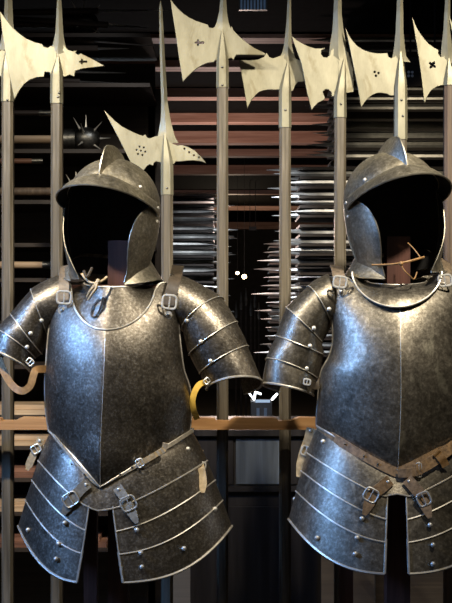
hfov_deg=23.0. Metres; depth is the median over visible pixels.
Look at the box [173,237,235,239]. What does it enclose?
sword
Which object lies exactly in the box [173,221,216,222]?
sword
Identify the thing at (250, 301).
spear
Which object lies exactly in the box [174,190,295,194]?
trim
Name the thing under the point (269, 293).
sword
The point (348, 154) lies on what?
sword
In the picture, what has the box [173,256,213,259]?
shelf
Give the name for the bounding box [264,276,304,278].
sword
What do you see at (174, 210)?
sword
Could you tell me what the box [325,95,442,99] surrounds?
sword
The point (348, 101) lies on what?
shelf
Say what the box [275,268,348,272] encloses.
sword
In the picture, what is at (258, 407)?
display case
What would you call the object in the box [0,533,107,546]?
board
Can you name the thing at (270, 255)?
shelf
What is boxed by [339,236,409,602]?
stand
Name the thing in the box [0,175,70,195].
spiked mace
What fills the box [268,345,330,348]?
shelf
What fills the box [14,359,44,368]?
shelf
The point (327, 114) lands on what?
sword
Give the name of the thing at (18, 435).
board
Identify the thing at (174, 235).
sword
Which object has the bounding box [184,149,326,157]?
trim
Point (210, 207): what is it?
sword
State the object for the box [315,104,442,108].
sword
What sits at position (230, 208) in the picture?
trim
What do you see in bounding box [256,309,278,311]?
sword
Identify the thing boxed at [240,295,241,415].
spear
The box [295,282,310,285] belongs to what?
shelf
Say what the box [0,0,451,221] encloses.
wall
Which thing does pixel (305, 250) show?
sword
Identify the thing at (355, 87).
sword
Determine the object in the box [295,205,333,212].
sword
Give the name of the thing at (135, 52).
shelf
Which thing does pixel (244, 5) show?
ceiling vent
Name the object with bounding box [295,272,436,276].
shelf
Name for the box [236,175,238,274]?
bulb
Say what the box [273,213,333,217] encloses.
sword
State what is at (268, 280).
shelf
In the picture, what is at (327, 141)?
sword
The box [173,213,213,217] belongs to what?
sword
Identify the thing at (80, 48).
awl pike
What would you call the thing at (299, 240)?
sword
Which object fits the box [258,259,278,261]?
sword
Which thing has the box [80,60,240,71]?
trim
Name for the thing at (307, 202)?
sword
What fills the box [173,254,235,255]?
sword
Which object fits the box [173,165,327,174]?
trim
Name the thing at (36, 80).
awl pike
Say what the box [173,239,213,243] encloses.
sword
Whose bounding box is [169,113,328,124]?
trim
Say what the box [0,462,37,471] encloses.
board
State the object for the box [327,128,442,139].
shelf
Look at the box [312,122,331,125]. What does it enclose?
sword
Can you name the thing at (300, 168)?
shelf
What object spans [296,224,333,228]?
shelf
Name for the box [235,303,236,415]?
spear
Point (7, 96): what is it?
socket
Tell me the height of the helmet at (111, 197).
0.414 m
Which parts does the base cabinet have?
door, panel, door, moulding, door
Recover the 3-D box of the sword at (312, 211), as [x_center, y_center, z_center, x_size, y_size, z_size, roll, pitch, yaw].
[0.823,-0.420,5.196,1.045,0.037,0.150,0,0,-5]
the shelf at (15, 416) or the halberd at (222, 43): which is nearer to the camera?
the halberd at (222, 43)
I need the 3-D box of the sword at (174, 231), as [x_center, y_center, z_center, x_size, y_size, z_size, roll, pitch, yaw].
[-0.515,-0.406,6.570,0.885,0.012,0.340,0,0,0]
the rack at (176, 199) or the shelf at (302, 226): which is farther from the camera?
the rack at (176, 199)
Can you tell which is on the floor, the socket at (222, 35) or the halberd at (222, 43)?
the halberd at (222, 43)
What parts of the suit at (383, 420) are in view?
buckle plate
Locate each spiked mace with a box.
[0,2,99,32]
[0,117,106,148]
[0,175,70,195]
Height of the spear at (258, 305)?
1.494 m
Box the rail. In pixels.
[0,416,315,429]
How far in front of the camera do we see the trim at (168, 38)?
5.39 m
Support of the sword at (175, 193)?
on the rack at (176, 199)
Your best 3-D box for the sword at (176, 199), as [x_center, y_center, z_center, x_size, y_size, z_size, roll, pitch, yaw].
[-0.515,-0.602,6.570,0.885,0.012,0.340,0,0,0]
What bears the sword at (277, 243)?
on the rack at (325, 348)
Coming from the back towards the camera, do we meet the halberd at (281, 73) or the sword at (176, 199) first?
the sword at (176, 199)
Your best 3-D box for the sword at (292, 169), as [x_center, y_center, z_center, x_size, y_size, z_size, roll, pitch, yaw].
[0.725,-0.647,5.491,1.045,0.032,0.150,0,0,5]
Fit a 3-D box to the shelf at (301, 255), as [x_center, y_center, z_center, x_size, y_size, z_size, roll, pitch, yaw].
[0.955,-0.220,5.370,1.219,0.012,0.340,0,0,0]
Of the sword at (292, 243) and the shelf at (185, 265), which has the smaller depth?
the sword at (292, 243)
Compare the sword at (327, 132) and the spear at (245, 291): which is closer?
the sword at (327, 132)
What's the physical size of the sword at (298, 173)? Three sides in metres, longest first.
1.048 x 0.150 x 0.032 m
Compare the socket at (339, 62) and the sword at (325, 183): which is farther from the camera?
the sword at (325, 183)
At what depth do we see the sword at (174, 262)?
6.64 m
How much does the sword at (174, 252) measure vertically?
0.032 m
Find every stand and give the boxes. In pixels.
[72,240,156,602]
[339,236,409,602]
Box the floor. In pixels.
[173,389,442,602]
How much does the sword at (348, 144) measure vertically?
0.032 m
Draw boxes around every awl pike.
[0,15,147,27]
[0,30,150,45]
[0,45,128,51]
[0,77,115,82]
[45,70,120,74]
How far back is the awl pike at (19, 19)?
4.54 m
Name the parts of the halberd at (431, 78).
axe blade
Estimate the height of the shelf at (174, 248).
0.012 m
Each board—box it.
[0,401,44,409]
[0,410,44,414]
[0,431,48,439]
[0,440,45,445]
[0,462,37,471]
[0,472,33,477]
[0,494,26,505]
[0,506,23,511]
[0,529,103,541]
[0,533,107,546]
[405,0,439,86]
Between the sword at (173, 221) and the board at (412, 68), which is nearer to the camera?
the board at (412, 68)
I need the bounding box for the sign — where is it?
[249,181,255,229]
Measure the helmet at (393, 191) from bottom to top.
0.391 m
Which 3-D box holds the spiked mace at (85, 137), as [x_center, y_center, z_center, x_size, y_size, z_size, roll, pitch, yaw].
[-0.906,-0.700,4.599,0.853,0.156,0.146,0,0,0]
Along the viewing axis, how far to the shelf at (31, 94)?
4.69 m
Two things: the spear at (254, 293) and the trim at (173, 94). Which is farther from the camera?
the spear at (254, 293)
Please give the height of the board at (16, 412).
0.018 m
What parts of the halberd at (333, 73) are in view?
axe blade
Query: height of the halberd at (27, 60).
2.628 m
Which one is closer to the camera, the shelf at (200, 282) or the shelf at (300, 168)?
the shelf at (300, 168)
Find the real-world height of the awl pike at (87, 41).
0.076 m
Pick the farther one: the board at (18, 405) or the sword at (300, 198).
the sword at (300, 198)
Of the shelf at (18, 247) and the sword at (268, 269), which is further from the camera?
the sword at (268, 269)
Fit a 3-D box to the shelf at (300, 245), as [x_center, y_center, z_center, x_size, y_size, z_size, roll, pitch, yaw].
[0.955,-0.265,5.370,1.219,0.012,0.340,0,0,0]
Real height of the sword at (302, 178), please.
0.012 m
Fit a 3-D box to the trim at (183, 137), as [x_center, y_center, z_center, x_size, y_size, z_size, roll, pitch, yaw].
[0.000,-1.254,8.523,7.200,0.092,0.120,0,0,0]
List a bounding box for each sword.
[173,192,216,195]
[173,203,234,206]
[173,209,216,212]
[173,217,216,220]
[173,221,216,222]
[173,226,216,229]
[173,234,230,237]
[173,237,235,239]
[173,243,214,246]
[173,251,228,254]
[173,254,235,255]
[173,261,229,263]
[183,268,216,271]
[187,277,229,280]
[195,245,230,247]
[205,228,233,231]
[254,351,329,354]
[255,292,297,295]
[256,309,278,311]
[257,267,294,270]
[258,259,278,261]
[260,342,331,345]
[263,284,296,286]
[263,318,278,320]
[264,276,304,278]
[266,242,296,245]
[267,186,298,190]
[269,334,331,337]
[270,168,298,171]
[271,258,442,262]
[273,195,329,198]
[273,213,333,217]
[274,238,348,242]
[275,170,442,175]
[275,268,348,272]
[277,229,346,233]
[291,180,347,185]
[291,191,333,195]
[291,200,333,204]
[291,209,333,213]
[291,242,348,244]
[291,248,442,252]
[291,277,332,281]
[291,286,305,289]
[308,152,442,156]
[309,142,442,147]
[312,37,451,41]
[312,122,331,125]
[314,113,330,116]
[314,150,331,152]
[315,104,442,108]
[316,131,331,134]
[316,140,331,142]
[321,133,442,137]
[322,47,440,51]
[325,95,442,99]
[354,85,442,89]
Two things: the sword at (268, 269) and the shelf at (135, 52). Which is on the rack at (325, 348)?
the sword at (268, 269)
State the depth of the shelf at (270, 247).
7.80 m
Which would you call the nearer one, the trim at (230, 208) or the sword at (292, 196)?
the sword at (292, 196)
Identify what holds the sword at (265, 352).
on the rack at (325, 348)
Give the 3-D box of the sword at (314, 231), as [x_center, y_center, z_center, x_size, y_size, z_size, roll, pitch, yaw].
[0.758,-0.330,5.272,1.045,0.049,0.148,0,0,5]
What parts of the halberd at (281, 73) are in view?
axe blade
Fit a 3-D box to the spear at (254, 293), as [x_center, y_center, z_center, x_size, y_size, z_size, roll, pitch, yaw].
[0.330,0.685,12.620,0.027,1.631,0.027,0,0,32]
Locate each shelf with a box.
[0,33,156,60]
[0,83,156,105]
[0,149,156,165]
[0,200,63,212]
[0,243,156,251]
[0,278,84,283]
[0,415,45,418]
[0,446,41,449]
[0,478,31,481]
[0,493,107,515]
[0,526,107,551]
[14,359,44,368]
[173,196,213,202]
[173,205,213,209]
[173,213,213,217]
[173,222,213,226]
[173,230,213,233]
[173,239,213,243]
[173,247,213,250]
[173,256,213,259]
[173,264,213,267]
[182,273,213,275]
[195,281,213,283]
[268,246,295,249]
[268,254,297,257]
[268,263,297,265]
[268,271,296,273]
[268,280,304,281]
[268,337,331,339]
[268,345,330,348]
[295,167,442,176]
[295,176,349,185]
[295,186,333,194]
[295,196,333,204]
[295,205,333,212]
[295,215,333,222]
[295,234,346,238]
[295,244,350,248]
[295,253,442,258]
[295,263,351,267]
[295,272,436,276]
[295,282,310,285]
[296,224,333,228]
[327,80,356,95]
[327,90,442,103]
[327,100,442,112]
[327,109,442,122]
[327,119,442,130]
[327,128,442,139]
[327,138,442,149]
[327,148,442,158]
[327,157,442,166]
[328,42,441,55]
[348,52,440,56]
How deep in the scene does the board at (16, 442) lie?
4.51 m
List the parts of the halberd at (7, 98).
axe blade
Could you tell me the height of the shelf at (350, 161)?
0.012 m
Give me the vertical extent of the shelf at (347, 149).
0.012 m
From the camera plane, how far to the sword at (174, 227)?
6.45 m
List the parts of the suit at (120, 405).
buckle plate, buckle plate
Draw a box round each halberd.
[0,0,14,602]
[0,0,103,602]
[105,1,205,602]
[171,0,264,602]
[239,0,303,602]
[292,0,353,602]
[345,0,409,152]
[412,0,451,602]
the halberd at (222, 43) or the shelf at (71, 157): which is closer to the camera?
the halberd at (222, 43)
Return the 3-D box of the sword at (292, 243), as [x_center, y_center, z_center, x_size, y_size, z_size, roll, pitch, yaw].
[0.775,-0.286,5.494,1.045,0.035,0.150,0,0,5]
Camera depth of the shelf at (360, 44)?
5.20 m
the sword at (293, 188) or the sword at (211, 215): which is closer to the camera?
the sword at (293, 188)
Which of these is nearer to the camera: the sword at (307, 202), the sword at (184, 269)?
the sword at (307, 202)
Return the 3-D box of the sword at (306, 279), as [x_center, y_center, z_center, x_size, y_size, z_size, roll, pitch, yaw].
[0.813,-0.107,5.416,1.045,0.033,0.150,0,0,-5]
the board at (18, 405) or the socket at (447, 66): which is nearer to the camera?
the socket at (447, 66)
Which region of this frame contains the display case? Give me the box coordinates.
[249,391,277,415]
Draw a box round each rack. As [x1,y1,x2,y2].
[173,196,213,291]
[268,246,331,365]
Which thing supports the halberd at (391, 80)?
on the floor
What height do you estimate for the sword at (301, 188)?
0.012 m
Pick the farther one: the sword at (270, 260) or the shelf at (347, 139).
the sword at (270, 260)
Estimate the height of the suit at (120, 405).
0.800 m
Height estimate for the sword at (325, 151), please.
0.032 m
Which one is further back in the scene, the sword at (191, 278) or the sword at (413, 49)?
the sword at (191, 278)
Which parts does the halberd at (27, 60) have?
axe blade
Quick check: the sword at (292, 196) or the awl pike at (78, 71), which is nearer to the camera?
the awl pike at (78, 71)
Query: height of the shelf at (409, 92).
0.012 m
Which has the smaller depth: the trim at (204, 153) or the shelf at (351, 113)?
the shelf at (351, 113)
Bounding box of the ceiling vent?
[239,0,266,10]
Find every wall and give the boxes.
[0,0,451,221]
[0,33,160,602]
[173,229,331,388]
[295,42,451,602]
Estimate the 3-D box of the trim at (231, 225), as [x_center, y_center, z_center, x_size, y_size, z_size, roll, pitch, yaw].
[0.000,-1.243,18.211,7.200,0.114,0.120,0,0,0]
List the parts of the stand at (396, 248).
post, post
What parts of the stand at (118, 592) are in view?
post, post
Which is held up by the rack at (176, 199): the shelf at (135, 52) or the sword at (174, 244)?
the sword at (174, 244)
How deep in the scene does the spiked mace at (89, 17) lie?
4.59 m
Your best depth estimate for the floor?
6.08 m
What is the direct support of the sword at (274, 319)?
on the rack at (325, 348)
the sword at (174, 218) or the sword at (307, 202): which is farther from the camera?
the sword at (174, 218)
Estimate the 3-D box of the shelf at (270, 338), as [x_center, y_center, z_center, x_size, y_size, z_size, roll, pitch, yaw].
[0.835,0.265,7.970,1.058,0.012,0.340,0,0,0]
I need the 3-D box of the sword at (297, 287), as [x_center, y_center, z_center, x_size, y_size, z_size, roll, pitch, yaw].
[0.779,-0.061,5.207,1.045,0.036,0.150,0,0,-4]
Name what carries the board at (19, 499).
on the board at (16, 508)
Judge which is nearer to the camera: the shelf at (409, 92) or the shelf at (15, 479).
the shelf at (15, 479)
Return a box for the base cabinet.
[190,416,320,602]
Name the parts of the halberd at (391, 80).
axe blade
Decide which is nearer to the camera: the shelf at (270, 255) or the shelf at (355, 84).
the shelf at (355, 84)
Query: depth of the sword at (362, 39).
5.23 m
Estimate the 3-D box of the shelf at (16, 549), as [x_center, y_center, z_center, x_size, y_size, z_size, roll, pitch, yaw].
[-0.774,1.007,4.725,0.932,0.016,0.450,0,0,0]
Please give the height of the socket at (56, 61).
0.149 m
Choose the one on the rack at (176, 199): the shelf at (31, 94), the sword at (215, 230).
the sword at (215, 230)
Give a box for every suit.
[0,265,262,583]
[261,258,451,574]
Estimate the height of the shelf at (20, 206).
0.016 m
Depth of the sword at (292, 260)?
5.45 m
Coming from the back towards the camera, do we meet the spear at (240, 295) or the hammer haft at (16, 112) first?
the spear at (240, 295)
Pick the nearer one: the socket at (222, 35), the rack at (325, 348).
the socket at (222, 35)
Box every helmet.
[55,145,164,300]
[343,136,451,279]
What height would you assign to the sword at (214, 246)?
0.052 m
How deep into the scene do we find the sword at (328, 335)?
7.83 m
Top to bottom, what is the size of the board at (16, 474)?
0.018 m
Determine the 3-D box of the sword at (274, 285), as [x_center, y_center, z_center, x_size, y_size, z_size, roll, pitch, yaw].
[0.773,-0.111,7.837,1.048,0.032,0.150,0,2,0]
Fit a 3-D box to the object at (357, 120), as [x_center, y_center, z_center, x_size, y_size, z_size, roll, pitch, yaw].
[0.958,0.112,5.370,1.224,2.776,0.340,0,0,0]
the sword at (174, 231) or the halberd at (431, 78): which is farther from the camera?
the sword at (174, 231)
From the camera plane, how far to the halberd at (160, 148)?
3.46 m
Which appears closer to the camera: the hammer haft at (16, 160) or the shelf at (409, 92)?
the hammer haft at (16, 160)
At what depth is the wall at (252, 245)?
19.00 m
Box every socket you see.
[1,54,14,102]
[50,55,63,104]
[161,132,173,194]
[216,29,228,88]
[279,61,290,127]
[333,56,346,118]
[393,51,407,139]
[443,59,451,85]
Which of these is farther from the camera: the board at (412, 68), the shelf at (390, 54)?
the shelf at (390, 54)
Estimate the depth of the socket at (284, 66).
3.41 m
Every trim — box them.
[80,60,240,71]
[150,34,451,43]
[167,88,329,100]
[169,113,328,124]
[172,131,328,144]
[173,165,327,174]
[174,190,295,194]
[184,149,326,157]
[214,206,298,210]
[214,222,333,228]
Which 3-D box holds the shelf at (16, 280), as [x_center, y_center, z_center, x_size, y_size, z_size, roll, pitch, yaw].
[-0.774,-0.087,4.725,0.932,0.016,0.450,0,0,0]
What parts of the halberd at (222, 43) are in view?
axe blade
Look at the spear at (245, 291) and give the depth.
12.73 m
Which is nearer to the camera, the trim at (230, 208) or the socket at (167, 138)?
the socket at (167, 138)
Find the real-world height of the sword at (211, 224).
0.012 m
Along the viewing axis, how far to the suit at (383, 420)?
2.83 m
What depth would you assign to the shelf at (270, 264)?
7.80 m
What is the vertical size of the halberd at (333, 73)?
2.633 m
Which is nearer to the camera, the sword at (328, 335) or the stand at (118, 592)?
the stand at (118, 592)
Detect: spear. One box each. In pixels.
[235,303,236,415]
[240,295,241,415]
[245,291,246,415]
[250,301,251,398]
[254,293,255,398]
[258,305,259,398]
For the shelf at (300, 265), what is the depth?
5.22 m
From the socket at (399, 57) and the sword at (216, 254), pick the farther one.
the sword at (216, 254)
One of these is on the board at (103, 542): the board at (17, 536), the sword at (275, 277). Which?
the board at (17, 536)
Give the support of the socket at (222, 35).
attached to the halberd at (222, 43)
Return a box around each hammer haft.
[0,110,50,115]
[0,158,42,163]
[0,261,50,268]
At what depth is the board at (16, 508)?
4.51 m
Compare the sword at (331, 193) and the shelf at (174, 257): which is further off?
the shelf at (174, 257)
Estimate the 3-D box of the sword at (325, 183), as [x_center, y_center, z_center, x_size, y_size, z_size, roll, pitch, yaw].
[0.779,-0.555,5.194,1.045,0.050,0.148,0,0,-5]
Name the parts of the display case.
panel, lit panel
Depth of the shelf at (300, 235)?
5.20 m
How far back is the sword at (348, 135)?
5.23 m
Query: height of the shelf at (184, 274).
0.012 m
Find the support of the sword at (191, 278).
on the rack at (176, 199)
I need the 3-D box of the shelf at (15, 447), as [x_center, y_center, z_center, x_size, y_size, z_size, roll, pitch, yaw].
[-0.774,0.594,4.725,0.932,0.016,0.450,0,0,0]
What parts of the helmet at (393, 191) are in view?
chin cord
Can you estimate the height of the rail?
1.160 m
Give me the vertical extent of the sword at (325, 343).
0.051 m
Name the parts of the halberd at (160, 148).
axe blade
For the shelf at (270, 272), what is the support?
attached to the rack at (325, 348)
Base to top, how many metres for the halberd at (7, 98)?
2.651 m

